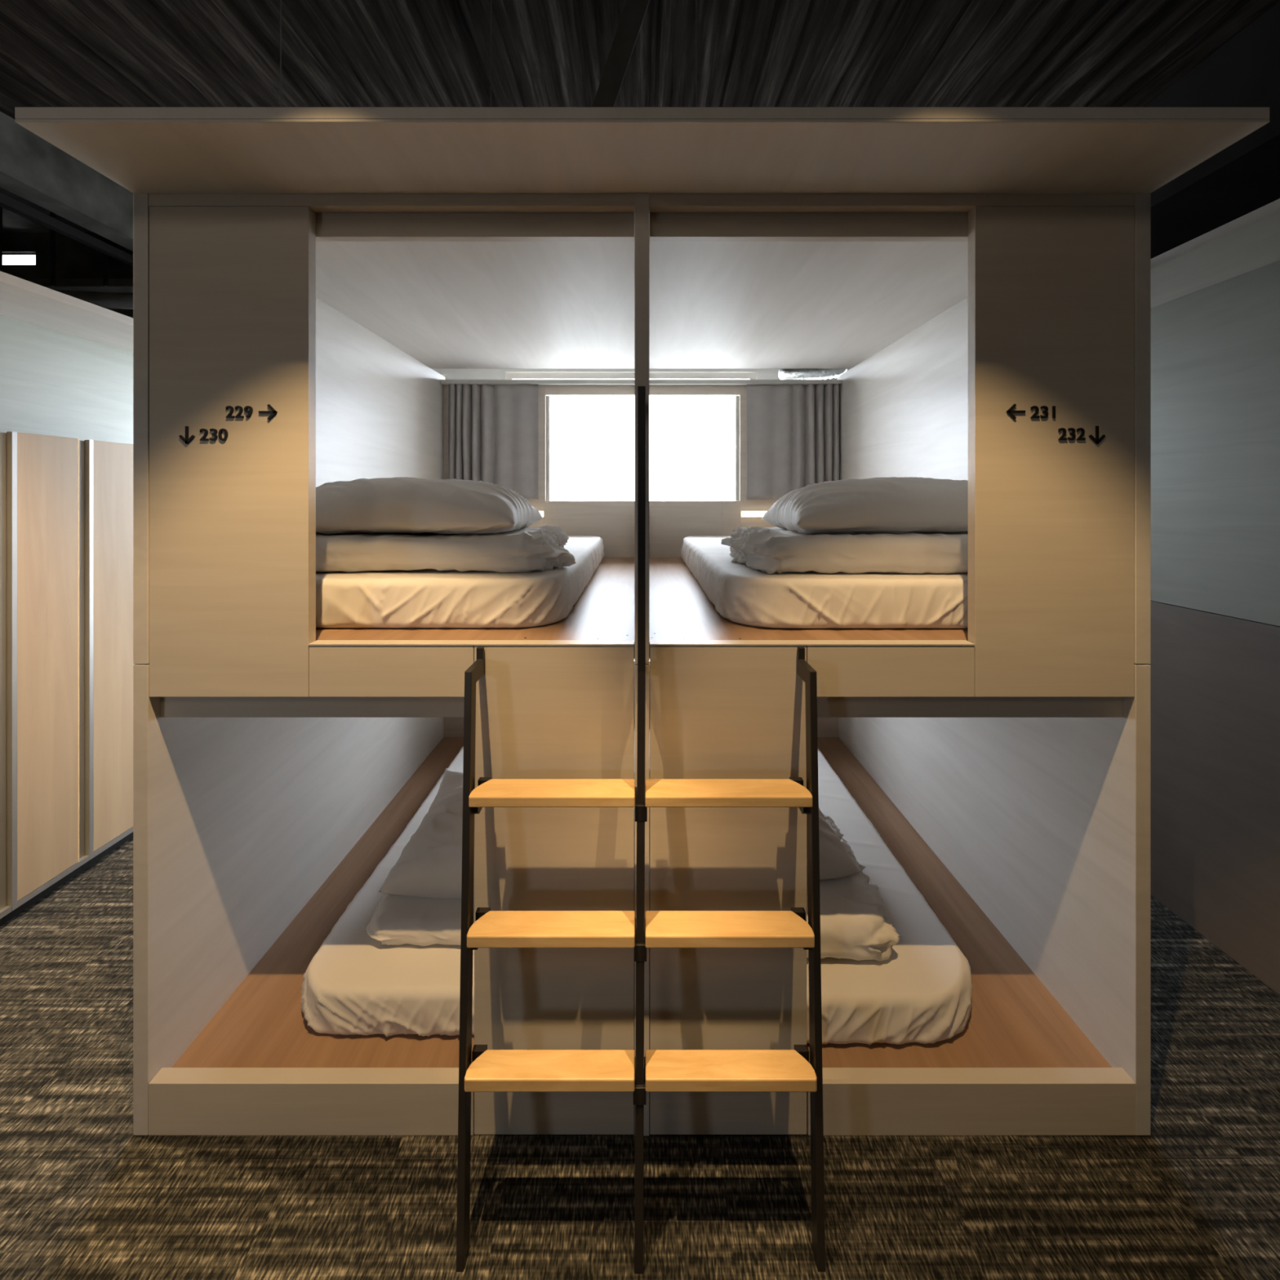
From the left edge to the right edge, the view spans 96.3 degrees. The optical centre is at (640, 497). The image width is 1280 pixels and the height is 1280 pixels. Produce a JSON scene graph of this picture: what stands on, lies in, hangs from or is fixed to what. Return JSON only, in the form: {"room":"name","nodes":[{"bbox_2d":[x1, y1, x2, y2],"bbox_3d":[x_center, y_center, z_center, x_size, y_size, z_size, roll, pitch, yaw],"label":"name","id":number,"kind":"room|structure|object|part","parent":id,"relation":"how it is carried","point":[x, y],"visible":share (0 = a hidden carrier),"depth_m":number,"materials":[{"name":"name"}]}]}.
{"room":"dormitory","nodes":[
{"label":"dormitory","id":0,"kind":"room"},
{"bbox_2d":[2,253,35,265],"bbox_3d":[-4.565,-1.733,4.200,0.370,0.100,0.060,0,0,0],"label":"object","id":1,"kind":"structure","parent":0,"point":[4,255],"depth_m":4.17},
{"bbox_2d":[0,186,93,232],"bbox_3d":[-0.700,-1.968,1.000,8.800,0.090,6.600,0,0,0],"label":"ceiling","id":2,"kind":"structure","parent":0,"point":[12,222],"depth_m":3.99,"materials":[{"name":"concrete"}]},
{"bbox_2d":[0,111,133,251],"bbox_3d":[-3.200,-1.758,0.975,0.160,0.330,6.350,0,0,0],"label":"beam","id":3,"kind":"structure","parent":2,"relation":"attached to","point":[32,168],"depth_m":3.11,"materials":[{"name":"concrete"}]},
{"bbox_2d":[0,206,133,293],"bbox_3d":[-3.950,-1.663,3.853,1.500,0.520,0.135,0,0,0],"label":"cable tray","id":4,"kind":"object","parent":2,"relation":"hanging from","point":[104,285],"visible":0.46,"depth_m":3.80,"materials":[{"name":"black metal"}]},
{"bbox_2d":[24,279,133,293],"bbox_3d":[-3.950,-1.428,3.860,1.500,0.050,0.120,0,0,0],"label":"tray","id":5,"kind":"object","parent":4,"relation":"on","point":[112,286],"depth_m":3.80,"materials":[{"name":"black metal"}]},
{"bbox_2d":[56,290,133,309],"bbox_3d":[-3.857,-1.263,3.657,1.531,0.140,0.164,0,0,-9],"label":"duct","id":6,"kind":"object","parent":4,"relation":"hanging from","point":[104,300],"visible":0.36,"depth_m":3.68,"materials":[{"name":"black metal"}]},
{"bbox_2d":[280,0,281,106],"bbox_3d":[-1.224,-1.349,1.950,0.004,1.148,0.004,0,0,0],"label":"rod","id":7,"kind":"object","parent":2,"relation":"hanging from","point":[280,0],"visible":0.47,"depth_m":1.95,"materials":[{"name":"metal"}]},
{"bbox_2d":[696,0,697,106],"bbox_3d":[0.191,-1.349,1.950,0.004,1.148,0.004,0,0,0],"label":"rod","id":8,"kind":"object","parent":2,"relation":"hanging from","point":[696,0],"visible":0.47,"depth_m":1.95,"materials":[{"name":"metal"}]},
{"bbox_2d":[2,232,133,318],"bbox_3d":[-0.700,-1.483,4.190,8.600,0.880,0.080,0,0,0],"label":"wall","id":9,"kind":"structure","parent":0,"point":[74,260],"depth_m":4.15,"materials":[{"name":"concrete"}]},
{"bbox_2d":[0,192,133,266],"bbox_3d":[-3.382,-1.568,1.270,0.095,0.050,5.740,0,0,0],"label":"track","id":10,"kind":"object","parent":9,"relation":"attached to","point":[7,202],"visible":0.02,"depth_m":3.33,"materials":[{"name":"black metal"}]},
{"bbox_2d":[0,837,1279,1279],"bbox_3d":[-0.700,1.582,0.975,8.600,0.050,6.350,0,0,0],"label":"floor","id":11,"kind":"structure","parent":0,"point":[83,1197],"depth_m":1.29,"materials":[{"name":"carpet"}]},
{"bbox_2d":[0,432,11,925],"bbox_3d":[-2.449,0.657,1.950,0.298,1.800,0.293,0,0,0],"label":"locker","id":12,"kind":"object","parent":11,"relation":"on","point":[4,910],"visible":1,"depth_m":2.08,"materials":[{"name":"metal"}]},
{"bbox_2d":[3,431,88,923],"bbox_3d":[-2.449,0.657,2.244,0.298,1.800,0.293,0,0,0],"label":"locker","id":13,"kind":"object","parent":11,"relation":"on","point":[45,473],"visible":1,"depth_m":2.21,"materials":[{"name":"wood"}]},
{"bbox_3d":[-2.311,0.623,2.231,0.019,1.732,0.229,0,0,0],"label":"door","id":14,"kind":"part","parent":13,"relation":"part of","materials":[{"name":"beige wood"}]},
{"bbox_3d":[-2.312,0.623,2.357,0.021,1.732,0.023,0,0,0],"label":"edge pull","id":15,"kind":"part","parent":13,"relation":"part of","materials":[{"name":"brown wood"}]},
{"bbox_2d":[0,271,133,444],"bbox_3d":[-2.848,0.389,1.900,1.305,2.335,3.600,0,0,0],"label":"wall","id":16,"kind":"structure","parent":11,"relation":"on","point":[66,362],"depth_m":2.51,"materials":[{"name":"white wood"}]},
{"bbox_2d":[81,440,134,871],"bbox_3d":[-2.449,0.657,2.539,0.298,1.800,0.293,0,0,0],"label":"locker","id":17,"kind":"object","parent":11,"relation":"on","point":[108,664],"visible":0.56,"depth_m":2.47,"materials":[{"name":"wood"}]},
{"bbox_2d":[14,106,1269,1135],"bbox_3d":[0.003,0.391,2.342,2.485,2.331,2.415,0,0,0],"label":"bunk","id":18,"kind":"object","parent":11,"relation":"on","point":[980,277],"visible":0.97,"depth_m":1.40,"materials":[{"name":"brown wood"}]},
{"bbox_3d":[-1.007,-0.113,1.419,0.389,1.200,0.033,0,0,0],"label":"panel","id":19,"kind":"part","parent":18,"relation":"part of","materials":[{"name":"brown wood"}]},
{"bbox_3d":[-1.222,0.983,2.465,0.036,1.149,2.130,0,0,0],"label":"panel","id":20,"kind":"part","parent":18,"relation":"part of","materials":[{"name":"brown wood"}]},
{"bbox_3d":[-1.222,-0.169,2.465,0.036,1.150,2.130,0,0,0],"label":"panel","id":21,"kind":"part","parent":18,"relation":"part of","materials":[{"name":"brown wood"}]},
{"bbox_3d":[-0.805,1.494,1.420,0.793,0.127,0.040,0,0,0],"label":"sill","id":22,"kind":"part","parent":18,"relation":"part of","materials":[{"name":"brown wood"}]},
{"bbox_2d":[300,746,474,1036],"bbox_3d":[-0.496,1.396,2.503,0.964,0.128,1.941,0,0,0],"label":"mattress","id":23,"kind":"object","parent":18,"relation":"on","point":[355,983],"visible":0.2,"depth_m":1.59,"materials":[{"name":"white fabric"}]},
{"bbox_2d":[365,893,474,946],"bbox_3d":[-0.444,1.288,1.974,0.796,0.091,0.597,0,0,0],"label":"duvet","id":24,"kind":"object","parent":23,"relation":"on","point":[396,920],"visible":0.16,"depth_m":1.71,"materials":[{"name":"white fabric"}]},
{"bbox_2d":[378,768,474,899],"bbox_3d":[-0.430,1.147,1.992,0.720,0.254,0.504,0,0,4],"label":"pillow","id":25,"kind":"object","parent":24,"relation":"on","point":[429,866],"visible":0.27,"depth_m":1.80,"materials":[{"name":"white fabric"}]},
{"bbox_2d":[315,535,604,627],"bbox_3d":[-0.708,0.291,2.508,1.009,0.141,1.896,0,0,0],"label":"mattress","id":26,"kind":"object","parent":18,"relation":"on","point":[424,597],"visible":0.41,"depth_m":1.58,"materials":[{"name":"white fabric"}]},
{"bbox_2d":[315,524,576,573],"bbox_3d":[-0.690,0.159,1.939,0.975,0.129,0.544,0,0,0],"label":"duvet","id":27,"kind":"object","parent":26,"relation":"on","point":[540,548],"visible":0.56,"depth_m":1.69,"materials":[{"name":"white fabric"}]},
{"bbox_2d":[315,476,543,534],"bbox_3d":[-0.765,0.028,1.935,0.790,0.200,0.500,0,0,0],"label":"pillow","id":28,"kind":"object","parent":27,"relation":"on","point":[401,504],"visible":0.88,"depth_m":1.72,"materials":[{"name":"white fabric"}]},
{"bbox_2d":[448,383,538,499],"bbox_3d":[-0.889,-0.338,3.467,0.545,0.698,0.065,0,0,0],"label":"curtain","id":29,"kind":"object","parent":18,"relation":"hanging from","point":[493,430],"visible":0.87,"depth_m":3.46,"materials":[{"name":"grey fabric"}]},
{"bbox_2d":[538,511,544,517],"bbox_3d":[-0.746,0.098,3.494,0.316,0.040,0.012,0,0,0],"label":"reading lamp","id":30,"kind":"object","parent":18,"relation":"attached to","point":[542,513],"visible":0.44,"depth_m":3.49,"materials":[{"name":"white plastic"}]},
{"bbox_3d":[-0.582,-0.306,3.541,0.040,0.649,0.018,0,0,0],"label":"window trim","id":31,"kind":"part","parent":18,"relation":"part of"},
{"bbox_3d":[-0.212,0.959,1.419,0.391,1.197,0.033,0,0,0],"label":"panel","id":32,"kind":"part","parent":18,"relation":"part of","materials":[{"name":"brown wood"}]},
{"bbox_2d":[456,386,825,1273],"bbox_3d":[0.000,0.652,1.275,0.796,1.810,0.249,0,0,0],"label":"ladder","id":33,"kind":"object","parent":18,"relation":"attached to","point":[490,1070],"visible":1,"depth_m":1.23,"materials":[{"name":"black metal"}]},
{"bbox_3d":[-0.381,0.960,1.276,0.029,1.194,0.249,0,0,-7],"label":"rail","id":34,"kind":"part","parent":33,"relation":"part of","materials":[{"name":"black metal"}]},
{"bbox_3d":[0.000,0.652,1.275,0.021,1.810,0.249,0,0,2],"label":"rail","id":35,"kind":"part","parent":33,"relation":"part of","materials":[{"name":"black metal"}]},
{"bbox_3d":[0.381,0.960,1.276,0.029,1.194,0.249,0,0,7],"label":"rail","id":36,"kind":"part","parent":33,"relation":"part of","materials":[{"name":"black metal"}]},
{"bbox_3d":[0.003,0.376,3.515,2.413,2.169,0.030,0,0,0],"label":"panel","id":37,"kind":"part","parent":18,"relation":"part of","materials":[{"name":"brown wood"}]},
{"bbox_3d":[0.003,-0.698,3.467,2.413,0.024,0.055,0,0,0],"label":"curtain rail","id":38,"kind":"part","parent":18,"relation":"part of","materials":[{"name":"white metal"}]},
{"bbox_3d":[0.215,0.959,1.419,0.384,1.197,0.033,0,0,0],"label":"panel","id":39,"kind":"part","parent":18,"relation":"part of","materials":[{"name":"brown wood"}]},
{"bbox_3d":[0.606,-0.306,3.541,0.040,0.649,0.018,0,0,0],"label":"window trim","id":40,"kind":"part","parent":18,"relation":"part of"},
{"bbox_2d":[740,511,766,517],"bbox_3d":[0.767,0.098,3.494,0.314,0.040,0.012,0,0,0],"label":"reading lamp","id":41,"kind":"object","parent":18,"relation":"attached to","point":[743,513],"visible":0.44,"depth_m":3.49,"materials":[{"name":"white plastic"}]},
{"bbox_2d":[746,383,839,499],"bbox_3d":[0.922,-0.339,3.466,0.562,0.698,0.066,0,0,0],"label":"curtain","id":42,"kind":"object","parent":18,"relation":"hanging from","point":[793,431],"visible":0.91,"depth_m":3.46,"materials":[{"name":"grey fabric"}]},
{"bbox_2d":[648,729,973,1044],"bbox_3d":[0.495,1.396,2.493,0.957,0.129,1.964,0,0,0],"label":"mattress","id":43,"kind":"object","parent":18,"relation":"on","point":[922,993],"visible":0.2,"depth_m":1.61,"materials":[{"name":"white fabric"}]},
{"bbox_2d":[806,813,899,961],"bbox_3d":[0.410,1.261,1.941,0.731,0.147,0.671,0,0,0],"label":"duvet","id":44,"kind":"object","parent":43,"relation":"on","point":[856,924],"visible":0.2,"depth_m":1.66,"materials":[{"name":"white fabric"}]},
{"bbox_2d":[648,767,860,880],"bbox_3d":[0.331,1.111,1.991,0.660,0.220,0.483,0,0,-6],"label":"pillow","id":45,"kind":"object","parent":44,"relation":"on","point":[835,861],"visible":0.08,"depth_m":1.81,"materials":[{"name":"white fabric"}]},
{"bbox_2d":[777,368,847,379],"bbox_3d":[1.147,-0.839,3.794,0.472,0.142,0.189,0,0,0],"label":"duct","id":46,"kind":"object","parent":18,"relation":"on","point":[784,374],"visible":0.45,"depth_m":3.73,"materials":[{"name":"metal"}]},
{"bbox_2d":[680,535,968,628],"bbox_3d":[0.720,0.291,2.505,0.989,0.142,1.902,0,0,0],"label":"mattress","id":47,"kind":"object","parent":18,"relation":"on","point":[740,593],"visible":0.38,"depth_m":1.57,"materials":[{"name":"white fabric"}]},
{"bbox_2d":[720,526,968,573],"bbox_3d":[0.741,0.159,1.935,0.889,0.129,0.571,0,0,0],"label":"duvet","id":48,"kind":"object","parent":47,"relation":"on","point":[771,550],"visible":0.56,"depth_m":1.67,"materials":[{"name":"white fabric"}]},
{"bbox_2d":[762,476,968,534],"bbox_3d":[0.845,0.027,1.935,0.770,0.198,0.500,0,0,0],"label":"pillow","id":49,"kind":"object","parent":48,"relation":"on","point":[891,504],"visible":0.84,"depth_m":1.72,"materials":[{"name":"white fabric"}]},
{"bbox_3d":[0.809,1.494,1.420,0.800,0.127,0.040,0,0,0],"label":"sill","id":50,"kind":"part","parent":18,"relation":"part of","materials":[{"name":"brown wood"}]},
{"bbox_3d":[1.228,-0.169,2.465,0.037,1.150,2.130,0,0,0],"label":"panel","id":51,"kind":"part","parent":18,"relation":"part of","materials":[{"name":"brown wood"}]},
{"bbox_3d":[1.228,0.983,2.465,0.037,1.149,2.130,0,0,0],"label":"panel","id":52,"kind":"part","parent":18,"relation":"part of","materials":[{"name":"brown wood"}]},
{"bbox_3d":[1.013,-0.113,1.419,0.389,1.200,0.033,0,0,0],"label":"panel","id":53,"kind":"part","parent":18,"relation":"part of","materials":[{"name":"brown wood"}]},
{"bbox_2d":[1149,198,1279,995],"bbox_3d":[2.280,0.389,1.950,1.240,2.335,3.700,0,0,0],"label":"wall","id":54,"kind":"structure","parent":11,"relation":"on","point":[1215,664],"depth_m":1.97,"materials":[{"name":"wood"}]},
{"bbox_3d":[2.015,0.981,1.950,0.030,1.152,3.700,0,0,0],"label":"panel","id":55,"kind":"part","parent":54,"relation":"part of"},
{"bbox_3d":[2.015,-0.171,1.950,0.030,1.146,3.700,0,0,0],"label":"panel","id":56,"kind":"part","parent":54,"relation":"part of","materials":[{"name":"grey paint"}]},
{"bbox_2d":[0,0,1279,192],"bbox_3d":[-0.335,-1.862,0.975,5.545,0.095,6.350,0,0,0],"label":"ceiling","id":57,"kind":"structure","parent":0,"point":[54,53],"depth_m":2.39,"materials":[{"name":"dark stained wood"}]},
{"bbox_2d":[592,0,649,106],"bbox_3d":[-0.134,-1.345,2.006,0.438,1.115,0.012,0,0,0],"label":"beam","id":58,"kind":"structure","parent":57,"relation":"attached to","point":[633,12],"depth_m":2.00,"materials":[{"name":"black wood"}]},
{"bbox_2d":[432,368,849,379],"bbox_3d":[-0.700,0.257,4.225,8.600,2.600,0.150,0,0,0],"label":"wall","id":59,"kind":"structure","parent":0,"point":[452,374],"depth_m":4.15,"materials":[{"name":"white paint"}]},
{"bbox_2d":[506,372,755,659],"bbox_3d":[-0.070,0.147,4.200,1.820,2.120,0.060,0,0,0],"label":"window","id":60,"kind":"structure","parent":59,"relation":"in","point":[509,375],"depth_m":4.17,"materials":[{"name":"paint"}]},
{"bbox_2d":[1144,2,1279,258],"bbox_3d":[2.630,-1.633,0.975,0.540,0.580,6.350,0,0,0],"label":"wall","id":61,"kind":"structure","parent":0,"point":[1242,178],"depth_m":2.38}
]}

